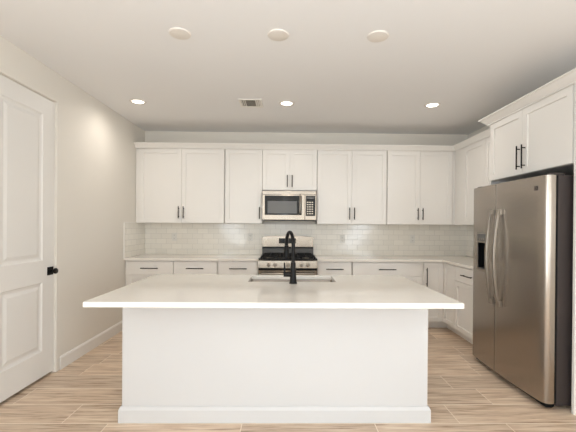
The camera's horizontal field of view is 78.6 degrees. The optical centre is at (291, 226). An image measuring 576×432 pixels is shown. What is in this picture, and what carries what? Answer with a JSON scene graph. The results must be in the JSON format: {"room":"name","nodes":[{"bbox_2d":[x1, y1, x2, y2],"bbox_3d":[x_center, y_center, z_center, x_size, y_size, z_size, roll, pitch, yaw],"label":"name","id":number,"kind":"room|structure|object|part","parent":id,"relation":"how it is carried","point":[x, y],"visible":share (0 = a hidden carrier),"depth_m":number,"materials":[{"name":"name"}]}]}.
{"room":"kitchen","nodes":[
{"label":"kitchen","id":0,"kind":"room"},
{"bbox_2d":[0,36,144,355],"bbox_3d":[-2.225,-0.025,0.326,0.250,2.718,10.010,0,0,-1],"label":"wall","id":1,"kind":"structure","parent":0,"point":[98,150],"depth_m":3.70,"materials":[{"name":"beige paint"}]},
{"bbox_2d":[0,65,60,402],"bbox_3d":[-2.168,0.073,2.817,0.170,2.501,0.856,0,0,-1],"label":"door","id":2,"kind":"structure","parent":1,"relation":"in","point":[30,115],"depth_m":2.87,"materials":[{"name":"white paint"}]},
{"bbox_3d":[-2.117,0.394,3.134,0.054,0.052,0.052,0,0,-1],"label":"knob","id":3,"kind":"part","parent":2,"relation":"part of","materials":[{"name":"black metal"}]},
{"bbox_2d":[60,321,121,369],"bbox_3d":[-2.150,1.260,3.910,0.014,0.122,1.313,0,0,-1],"label":"baseboard","id":4,"kind":"structure","parent":1,"relation":"attached to","point":[82,349],"depth_m":3.71,"materials":[{"name":"white paint"}]},
{"bbox_2d":[0,0,575,134],"bbox_3d":[0.247,-1.436,0.353,5.176,0.162,10.010,0,0,-1],"label":"ceiling","id":5,"kind":"structure","parent":0,"point":[473,58],"depth_m":2.86,"materials":[{"name":"white paint"}]},
{"bbox_2d":[129,99,146,104],"bbox_3d":[-1.712,-1.390,3.922,0.180,0.006,0.180,0,0,-1],"label":"recessed light","id":6,"kind":"object","parent":5,"relation":"in","point":[134,101],"visible":1,"depth_m":3.91,"materials":[{"name":"white plastic"}]},
{"bbox_2d":[238,99,262,107],"bbox_3d":[-0.454,-1.380,3.939,0.256,0.009,0.256,0,0,-1],"label":"ceiling vent","id":7,"kind":"object","parent":5,"relation":"in","point":[256,103],"visible":1,"depth_m":3.93,"materials":[{"name":"white plastic"}]},
{"bbox_2d":[279,100,294,105],"bbox_3d":[-0.055,-1.379,3.944,0.180,0.006,0.180,0,0,-1],"label":"recessed light","id":8,"kind":"object","parent":5,"relation":"in","point":[286,102],"visible":1,"depth_m":3.94,"materials":[{"name":"white plastic"}]},
{"bbox_2d":[424,102,440,107],"bbox_3d":[1.585,-1.367,3.966,0.180,0.006,0.180,0,0,-1],"label":"recessed light","id":9,"kind":"object","parent":5,"relation":"in","point":[432,104],"visible":1,"depth_m":3.96,"materials":[{"name":"white plastic"}]},
{"bbox_2d":[0,328,575,431],"bbox_3d":[0.277,1.427,0.364,5.076,0.150,10.010,0,0,-1],"label":"floor","id":10,"kind":"structure","parent":0,"point":[464,394],"depth_m":2.64,"materials":[{"name":"brown wood"}]},
{"bbox_2d":[125,260,173,285],"bbox_3d":[-1.851,0.879,4.852,0.625,0.882,0.672,0,0,-1],"label":"base cabinet","id":11,"kind":"object","parent":10,"relation":"on","point":[135,271],"visible":0.29,"depth_m":4.55,"materials":[{"name":"white paint"}]},
{"bbox_3d":[-1.986,0.921,4.561,0.298,0.588,0.020,0,0,-1],"label":"door","id":12,"kind":"part","parent":11,"relation":"part of","materials":[{"name":"white paint"}]},
{"bbox_3d":[-1.833,0.536,4.562,0.599,0.175,0.020,0,0,-1],"label":"drawer","id":13,"kind":"part","parent":11,"relation":"part of","materials":[{"name":"white paint"}]},
{"bbox_2d":[124,254,260,260],"bbox_3d":[-1.299,0.425,4.864,1.727,0.030,0.659,0,0,-1],"label":"countertop","id":14,"kind":"structure","parent":11,"relation":"on","point":[144,257],"depth_m":4.65,"materials":[{"name":"stone"}]},
{"bbox_2d":[174,261,217,274],"bbox_3d":[-1.252,0.883,4.860,0.562,0.882,0.672,0,0,-1],"label":"base cabinet","id":15,"kind":"object","parent":10,"relation":"on","point":[180,267],"visible":0.16,"depth_m":4.56,"materials":[{"name":"white paint"}]},
{"bbox_2d":[218,261,257,274],"bbox_3d":[-0.703,0.887,4.867,0.522,0.882,0.672,0,0,-1],"label":"base cabinet","id":16,"kind":"object","parent":10,"relation":"on","point":[224,267],"visible":0.17,"depth_m":4.57,"materials":[{"name":"white paint"}]},
{"bbox_2d":[118,307,430,422],"bbox_3d":[-0.113,0.898,2.766,2.134,0.882,0.732,0,0,-1],"label":"kitchen island","id":17,"kind":"object","parent":10,"relation":"on","point":[180,365],"visible":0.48,"depth_m":2.42,"materials":[{"name":"paint"},{"name":"quartz"}]},
{"bbox_2d":[83,274,463,308],"bbox_3d":[-0.102,0.442,2.542,2.150,0.030,1.117,0,0,-1],"label":"island countertop","id":18,"kind":"structure","parent":17,"relation":"on","point":[158,290],"depth_m":2.25,"materials":[{"name":"stone"}]},
{"bbox_2d":[283,231,296,283],"bbox_3d":[-0.012,0.228,2.736,0.106,0.396,0.239,0,0,-1],"label":"faucet","id":19,"kind":"object","parent":18,"relation":"on","point":[292,274],"visible":1,"depth_m":2.64,"materials":[{"name":"black metal"}]},
{"bbox_3d":[-0.034,0.325,2.646,0.054,0.106,0.038,0,0,-1],"label":"handle","id":20,"kind":"part","parent":19,"relation":"part of","materials":[{"name":"black metal"}]},
{"bbox_3d":[-0.014,0.149,2.738,0.027,0.238,0.219,0,0,-16],"label":"spout","id":21,"kind":"part","parent":19,"relation":"part of","materials":[{"name":"black metal"}]},
{"bbox_2d":[250,279,332,281],"bbox_3d":[0.000,0.559,2.879,0.727,0.203,0.357,0,0,-1],"label":"sink","id":22,"kind":"object","parent":18,"relation":"in","point":[252,280],"visible":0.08,"depth_m":3.04,"materials":[{"name":"silver metal"}]},
{"bbox_3d":[-0.115,1.286,2.700,2.134,0.108,0.597,0,0,-1],"label":"baseboard","id":23,"kind":"part","parent":17,"relation":"part of","materials":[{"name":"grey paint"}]},
{"bbox_2d":[258,235,317,274],"bbox_3d":[-0.054,0.731,4.827,0.758,1.202,0.748,0,0,-1],"label":"gas range","id":24,"kind":"object","parent":10,"relation":"on","point":[271,261],"visible":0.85,"depth_m":4.61,"materials":[{"name":"grey metal"}]},
{"bbox_3d":[-0.051,0.831,4.543,0.754,0.545,0.049,0,0,-1],"label":"oven door","id":25,"kind":"part","parent":24,"relation":"part of","materials":[{"name":"silver metal"}]},
{"bbox_2d":[258,255,316,259],"bbox_3d":[-0.052,0.421,4.841,0.758,0.021,0.610,0,0,-1],"label":"cooktop","id":26,"kind":"object","parent":24,"relation":"in","point":[263,257],"depth_m":4.57,"materials":[{"name":"black metal"}]},
{"bbox_3d":[-0.049,0.599,4.486,0.690,0.024,0.062,0,0,-1],"label":"handle","id":27,"kind":"part","parent":24,"relation":"part of","materials":[{"name":"silver metal"}]},
{"bbox_2d":[317,262,351,274],"bbox_3d":[0.555,0.896,4.884,0.450,0.882,0.672,0,0,-1],"label":"base cabinet","id":28,"kind":"object","parent":10,"relation":"on","point":[324,268],"visible":0.17,"depth_m":4.58,"materials":[{"name":"white paint"}]},
{"bbox_2d":[352,262,422,284],"bbox_3d":[1.253,0.900,4.893,0.931,0.882,0.672,0,0,-1],"label":"base cabinet","id":29,"kind":"object","parent":10,"relation":"on","point":[413,271],"visible":0.16,"depth_m":4.59,"materials":[{"name":"white paint"}]},
{"bbox_3d":[1.244,0.558,4.603,0.900,0.175,0.020,0,0,-1],"label":"drawer","id":30,"kind":"part","parent":29,"relation":"part of","materials":[{"name":"white paint"}]},
{"bbox_3d":[1.467,0.945,4.607,0.448,0.588,0.020,0,0,-1],"label":"door","id":31,"kind":"part","parent":29,"relation":"part of","materials":[{"name":"white paint"}]},
{"bbox_2d":[423,262,461,336],"bbox_3d":[2.166,0.907,4.764,0.886,0.882,0.954,0,0,-1],"label":"base cabinet","id":32,"kind":"object","parent":10,"relation":"on","point":[439,277],"visible":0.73,"depth_m":4.60,"materials":[{"name":"white paint"}]},
{"bbox_2d":[314,255,472,268],"bbox_3d":[1.477,0.446,4.445,2.281,0.030,1.572,0,0,-1],"label":"countertop","id":33,"kind":"structure","parent":32,"relation":"on","point":[462,261],"depth_m":4.66,"materials":[{"name":"stone"}]},
{"bbox_3d":[1.855,0.858,4.612,0.249,0.767,0.020,0,0,-1],"label":"door","id":34,"kind":"part","parent":32,"relation":"part of","materials":[{"name":"white paint"}]},
{"bbox_3d":[1.994,0.860,4.445,0.020,0.767,0.315,0,0,-1],"label":"door","id":35,"kind":"part","parent":32,"relation":"part of","materials":[{"name":"white paint"}]},
{"bbox_2d":[455,266,472,343],"bbox_3d":[2.286,0.911,3.979,0.667,0.882,0.612,0,0,-1],"label":"base cabinet","id":36,"kind":"object","parent":10,"relation":"on","point":[463,276],"visible":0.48,"depth_m":4.07,"materials":[{"name":"white paint"}]},
{"bbox_3d":[2.002,0.566,3.974,0.020,0.175,0.611,0,0,-1],"label":"drawer","id":37,"kind":"part","parent":36,"relation":"part of","materials":[{"name":"white paint"}]},
{"bbox_2d":[490,133,503,184],"bbox_3d":[2.344,0.156,3.660,0.571,2.396,0.013,0,0,-1],"label":"panel","id":38,"kind":"object","parent":10,"relation":"on","point":[491,182],"visible":0.11,"depth_m":3.65,"materials":[{"name":"white paint"}]},
{"bbox_2d":[473,173,573,407],"bbox_3d":[2.186,0.479,3.095,0.860,1.752,1.023,0,0,-1],"label":"refrigerator","id":39,"kind":"object","parent":10,"relation":"on","point":[523,244],"visible":1,"depth_m":2.75,"materials":[{"name":"grey metal"}]},
{"bbox_3d":[1.825,0.104,3.371,0.002,0.065,0.168,0,0,-1],"label":"dispenser panel","id":40,"kind":"part","parent":39,"relation":"part of","materials":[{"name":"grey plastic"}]},
{"bbox_3d":[1.832,0.242,3.369,0.012,0.372,0.208,0,0,-1],"label":"dispenser frame","id":41,"kind":"part","parent":39,"relation":"part of","materials":[{"name":"silver metal"}]},
{"bbox_3d":[1.873,0.458,3.386,0.095,1.683,0.432,0,0,-1],"label":"freezer door","id":42,"kind":"part","parent":39,"relation":"part of","materials":[{"name":"metal"}]},
{"bbox_3d":[1.788,0.272,3.199,0.062,0.850,0.026,0,0,-1],"label":"handle","id":43,"kind":"part","parent":39,"relation":"part of","materials":[{"name":"silver metal"}]},
{"bbox_3d":[1.788,0.272,3.083,0.062,0.850,0.026,0,0,-1],"label":"handle","id":44,"kind":"part","parent":39,"relation":"part of","materials":[{"name":"silver metal"}]},
{"bbox_3d":[1.879,0.460,2.871,0.096,1.683,0.585,0,0,-1],"label":"door","id":45,"kind":"part","parent":39,"relation":"part of","materials":[{"name":"metal"}]},
{"bbox_2d":[571,83,575,414],"bbox_3d":[2.342,0.160,2.546,0.604,2.396,0.022,0,0,-1],"label":"panel","id":46,"kind":"object","parent":10,"relation":"on","point":[573,401],"visible":1,"depth_m":2.54,"materials":[{"name":"white paint"}]},
{"bbox_2d":[145,131,467,224],"bbox_3d":[0.222,-0.026,5.288,4.776,2.718,0.150,0,0,-1],"label":"wall","id":47,"kind":"structure","parent":0,"point":[150,136],"depth_m":5.21,"materials":[{"name":"beige paint"}]},
{"bbox_2d":[136,149,224,222],"bbox_3d":[-1.544,-0.563,5.003,1.224,1.024,0.367,0,0,-1],"label":"upper cabinet","id":48,"kind":"object","parent":47,"relation":"attached to","point":[173,185],"visible":1,"depth_m":4.87,"materials":[{"name":"white paint"}]},
{"bbox_3d":[-1.812,-0.563,4.863,0.582,1.020,0.020,0,0,-1],"label":"door","id":49,"kind":"part","parent":48,"relation":"part of","materials":[{"name":"white paint"}]},
{"bbox_3d":[-1.228,-0.559,4.871,0.582,1.020,0.020,0,0,-1],"label":"door","id":50,"kind":"part","parent":48,"relation":"part of","materials":[{"name":"white paint"}]},
{"bbox_2d":[225,149,262,223],"bbox_3d":[-0.668,-0.557,5.014,0.515,1.024,0.367,0,0,-1],"label":"upper cabinet","id":51,"kind":"object","parent":47,"relation":"attached to","point":[243,168],"visible":0.98,"depth_m":4.88,"materials":[{"name":"white paint"}]},
{"bbox_2d":[262,150,316,190],"bbox_3d":[-0.028,-0.784,5.022,0.754,0.561,0.367,0,0,-1],"label":"upper cabinet","id":52,"kind":"object","parent":47,"relation":"attached to","point":[283,170],"visible":0.96,"depth_m":4.88,"materials":[{"name":"white paint"}]},
{"bbox_3d":[-0.215,-0.783,4.883,0.375,0.557,0.020,0,0,-1],"label":"door","id":53,"kind":"part","parent":52,"relation":"part of","materials":[{"name":"white paint"}]},
{"bbox_2d":[262,191,316,220],"bbox_3d":[-0.033,-0.286,4.977,0.742,0.406,0.440,0,0,-1],"label":"microwave","id":54,"kind":"object","parent":52,"relation":"attached to","point":[276,205],"visible":1,"depth_m":4.80,"materials":[{"name":"grey metal"}]},
{"bbox_3d":[-0.110,-0.265,4.817,0.583,0.343,0.029,0,0,-1],"label":"door","id":55,"kind":"part","parent":54,"relation":"part of","materials":[{"name":"silver metal"}]},
{"bbox_3d":[-0.114,-0.290,4.801,0.505,0.265,0.002,0,0,-1],"label":"glass","id":56,"kind":"part","parent":54,"relation":"part of","materials":[{"name":"black glass"}]},
{"bbox_2d":[264,220,314,220],"bbox_3d":[-0.035,-0.089,5.007,0.702,0.012,0.305,0,0,-1],"label":"vent hood","id":57,"kind":"object","parent":54,"relation":"attached to","point":[264,220],"depth_m":4.86,"materials":[{"name":"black metal"}]},
{"bbox_3d":[0.114,-0.301,4.782,0.018,0.256,0.047,0,0,-1],"label":"handle","id":58,"kind":"part","parent":54,"relation":"part of","materials":[{"name":"silver metal"}]},
{"bbox_3d":[0.262,-0.262,4.822,0.157,0.343,0.029,0,0,-1],"label":"control panel","id":59,"kind":"part","parent":54,"relation":"part of","materials":[{"name":"silver metal"}]},
{"bbox_3d":[0.163,-0.781,4.888,0.375,0.557,0.020,0,0,-1],"label":"door","id":60,"kind":"part","parent":52,"relation":"part of","materials":[{"name":"white paint"}]},
{"bbox_2d":[123,222,473,257],"bbox_3d":[0.232,0.191,4.428,4.775,0.462,1.572,0,0,-1],"label":"tile backsplash","id":61,"kind":"structure","parent":47,"relation":"attached to","point":[138,238],"depth_m":5.20,"materials":[{"name":"white tile"}]},
{"bbox_3d":[-2.153,0.173,4.679,0.012,0.462,0.328,0,0,-1],"label":"edge trim","id":62,"kind":"part","parent":61,"relation":"part of","materials":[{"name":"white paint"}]},
{"bbox_2d":[172,233,176,240],"bbox_3d":[-1.724,0.149,5.172,0.072,0.116,0.009,0,0,-1],"label":"wall outlet","id":63,"kind":"object","parent":61,"relation":"attached to","point":[174,235],"visible":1,"depth_m":5.17,"materials":[{"name":"white plastic"}]},
{"bbox_2d":[248,233,252,240],"bbox_3d":[-0.609,0.157,5.187,0.072,0.116,0.009,0,0,-1],"label":"wall outlet","id":64,"kind":"object","parent":61,"relation":"attached to","point":[250,235],"visible":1,"depth_m":5.19,"materials":[{"name":"white plastic"}]},
{"bbox_2d":[340,235,344,242],"bbox_3d":[0.749,0.187,5.205,0.072,0.116,0.009,0,0,-1],"label":"wall outlet","id":65,"kind":"object","parent":61,"relation":"attached to","point":[342,237],"visible":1,"depth_m":5.20,"materials":[{"name":"white plastic"}]},
{"bbox_2d":[410,235,414,242],"bbox_3d":[1.792,0.184,5.219,0.072,0.116,0.009,0,0,-1],"label":"wall outlet","id":66,"kind":"object","parent":61,"relation":"attached to","point":[412,237],"visible":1,"depth_m":5.22,"materials":[{"name":"white plastic"}]},
{"bbox_2d":[315,150,386,223],"bbox_3d":[0.838,-0.546,5.035,0.969,1.024,0.367,0,0,-1],"label":"upper cabinet","id":67,"kind":"object","parent":47,"relation":"attached to","point":[351,185],"visible":0.98,"depth_m":4.90,"materials":[{"name":"white paint"}]},
{"bbox_3d":[0.596,-0.546,4.895,0.480,1.020,0.020,0,0,-1],"label":"door","id":68,"kind":"part","parent":67,"relation":"part of","materials":[{"name":"white paint"}]},
{"bbox_3d":[1.079,-0.543,4.901,0.480,1.020,0.020,0,0,-1],"label":"door","id":69,"kind":"part","parent":67,"relation":"part of","materials":[{"name":"white paint"}]},
{"bbox_2d":[382,151,452,224],"bbox_3d":[1.790,-0.539,5.047,0.924,1.024,0.367,0,0,-1],"label":"upper cabinet","id":70,"kind":"object","parent":47,"relation":"attached to","point":[419,183],"visible":1,"depth_m":4.91,"materials":[{"name":"white paint"}]},
{"bbox_3d":[1.561,-0.539,4.907,0.452,1.020,0.020,0,0,-1],"label":"door","id":71,"kind":"part","parent":70,"relation":"part of","materials":[{"name":"white paint"}]},
{"bbox_3d":[2.016,-0.536,4.914,0.452,1.020,0.020,0,0,-1],"label":"door","id":72,"kind":"part","parent":70,"relation":"part of","materials":[{"name":"white paint"}]},
{"bbox_2d":[468,83,574,145],"bbox_3d":[2.750,0.010,0.392,0.150,2.718,10.010,0,0,-1],"label":"wall","id":73,"kind":"structure","parent":0,"point":[486,127],"depth_m":4.82,"materials":[{"name":"beige paint"}]},
{"bbox_2d":[452,139,484,224],"bbox_3d":[2.433,-0.533,4.707,0.372,1.024,1.061,0,0,-1],"label":"upper cabinet","id":74,"kind":"object","parent":73,"relation":"attached to","point":[468,162],"visible":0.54,"depth_m":4.61,"materials":[{"name":"white paint"}]},
{"bbox_2d":[134,128,490,150],"bbox_3d":[0.075,-1.099,4.292,4.437,0.074,1.166,0,0,-1],"label":"crown molding","id":75,"kind":"structure","parent":74,"relation":"attached to","point":[482,135],"depth_m":4.84,"materials":[{"name":"white paint"}]},
{"bbox_3d":[2.298,-0.532,4.424,0.020,1.020,0.495,0,0,-1],"label":"door","id":76,"kind":"part","parent":74,"relation":"part of","materials":[{"name":"white paint"}]},
{"bbox_2d":[485,137,489,185],"bbox_3d":[2.444,-0.530,3.921,0.372,1.024,0.503,0,0,-1],"label":"upper cabinet","id":77,"kind":"object","parent":73,"relation":"attached to","point":[487,140],"visible":0.14,"depth_m":4.12,"materials":[{"name":"white paint"}]},
{"bbox_2d":[490,85,574,181],"bbox_3d":[2.327,-0.752,3.102,0.632,0.576,1.090,0,0,-1],"label":"upper cabinet","id":78,"kind":"object","parent":73,"relation":"attached to","point":[538,139],"visible":0.95,"depth_m":2.97,"materials":[{"name":"white paint"}]},
{"bbox_3d":[2.054,-0.755,3.371,0.020,0.571,0.491,0,0,-1],"label":"door","id":79,"kind":"part","parent":78,"relation":"part of","materials":[{"name":"white paint"}]},
{"bbox_3d":[2.028,-0.617,3.158,0.038,0.210,0.012,0,0,-1],"label":"handle","id":80,"kind":"part","parent":78,"relation":"part of","materials":[{"name":"black metal"}]},
{"bbox_3d":[2.029,-0.616,3.089,0.038,0.210,0.012,0,0,-1],"label":"handle","id":81,"kind":"part","parent":78,"relation":"part of","materials":[{"name":"black"}]},
{"bbox_2d":[478,68,575,125],"bbox_3d":[2.315,-1.078,3.096,0.662,0.074,1.269,0,0,-1],"label":"crown molding","id":82,"kind":"structure","parent":78,"relation":"attached to","point":[567,79],"depth_m":2.94,"materials":[{"name":"white paint"}]},
{"bbox_3d":[2.061,-0.753,2.849,0.020,0.571,0.547,0,0,-1],"label":"door","id":83,"kind":"part","parent":78,"relation":"part of","materials":[{"name":"white paint"}]}
]}

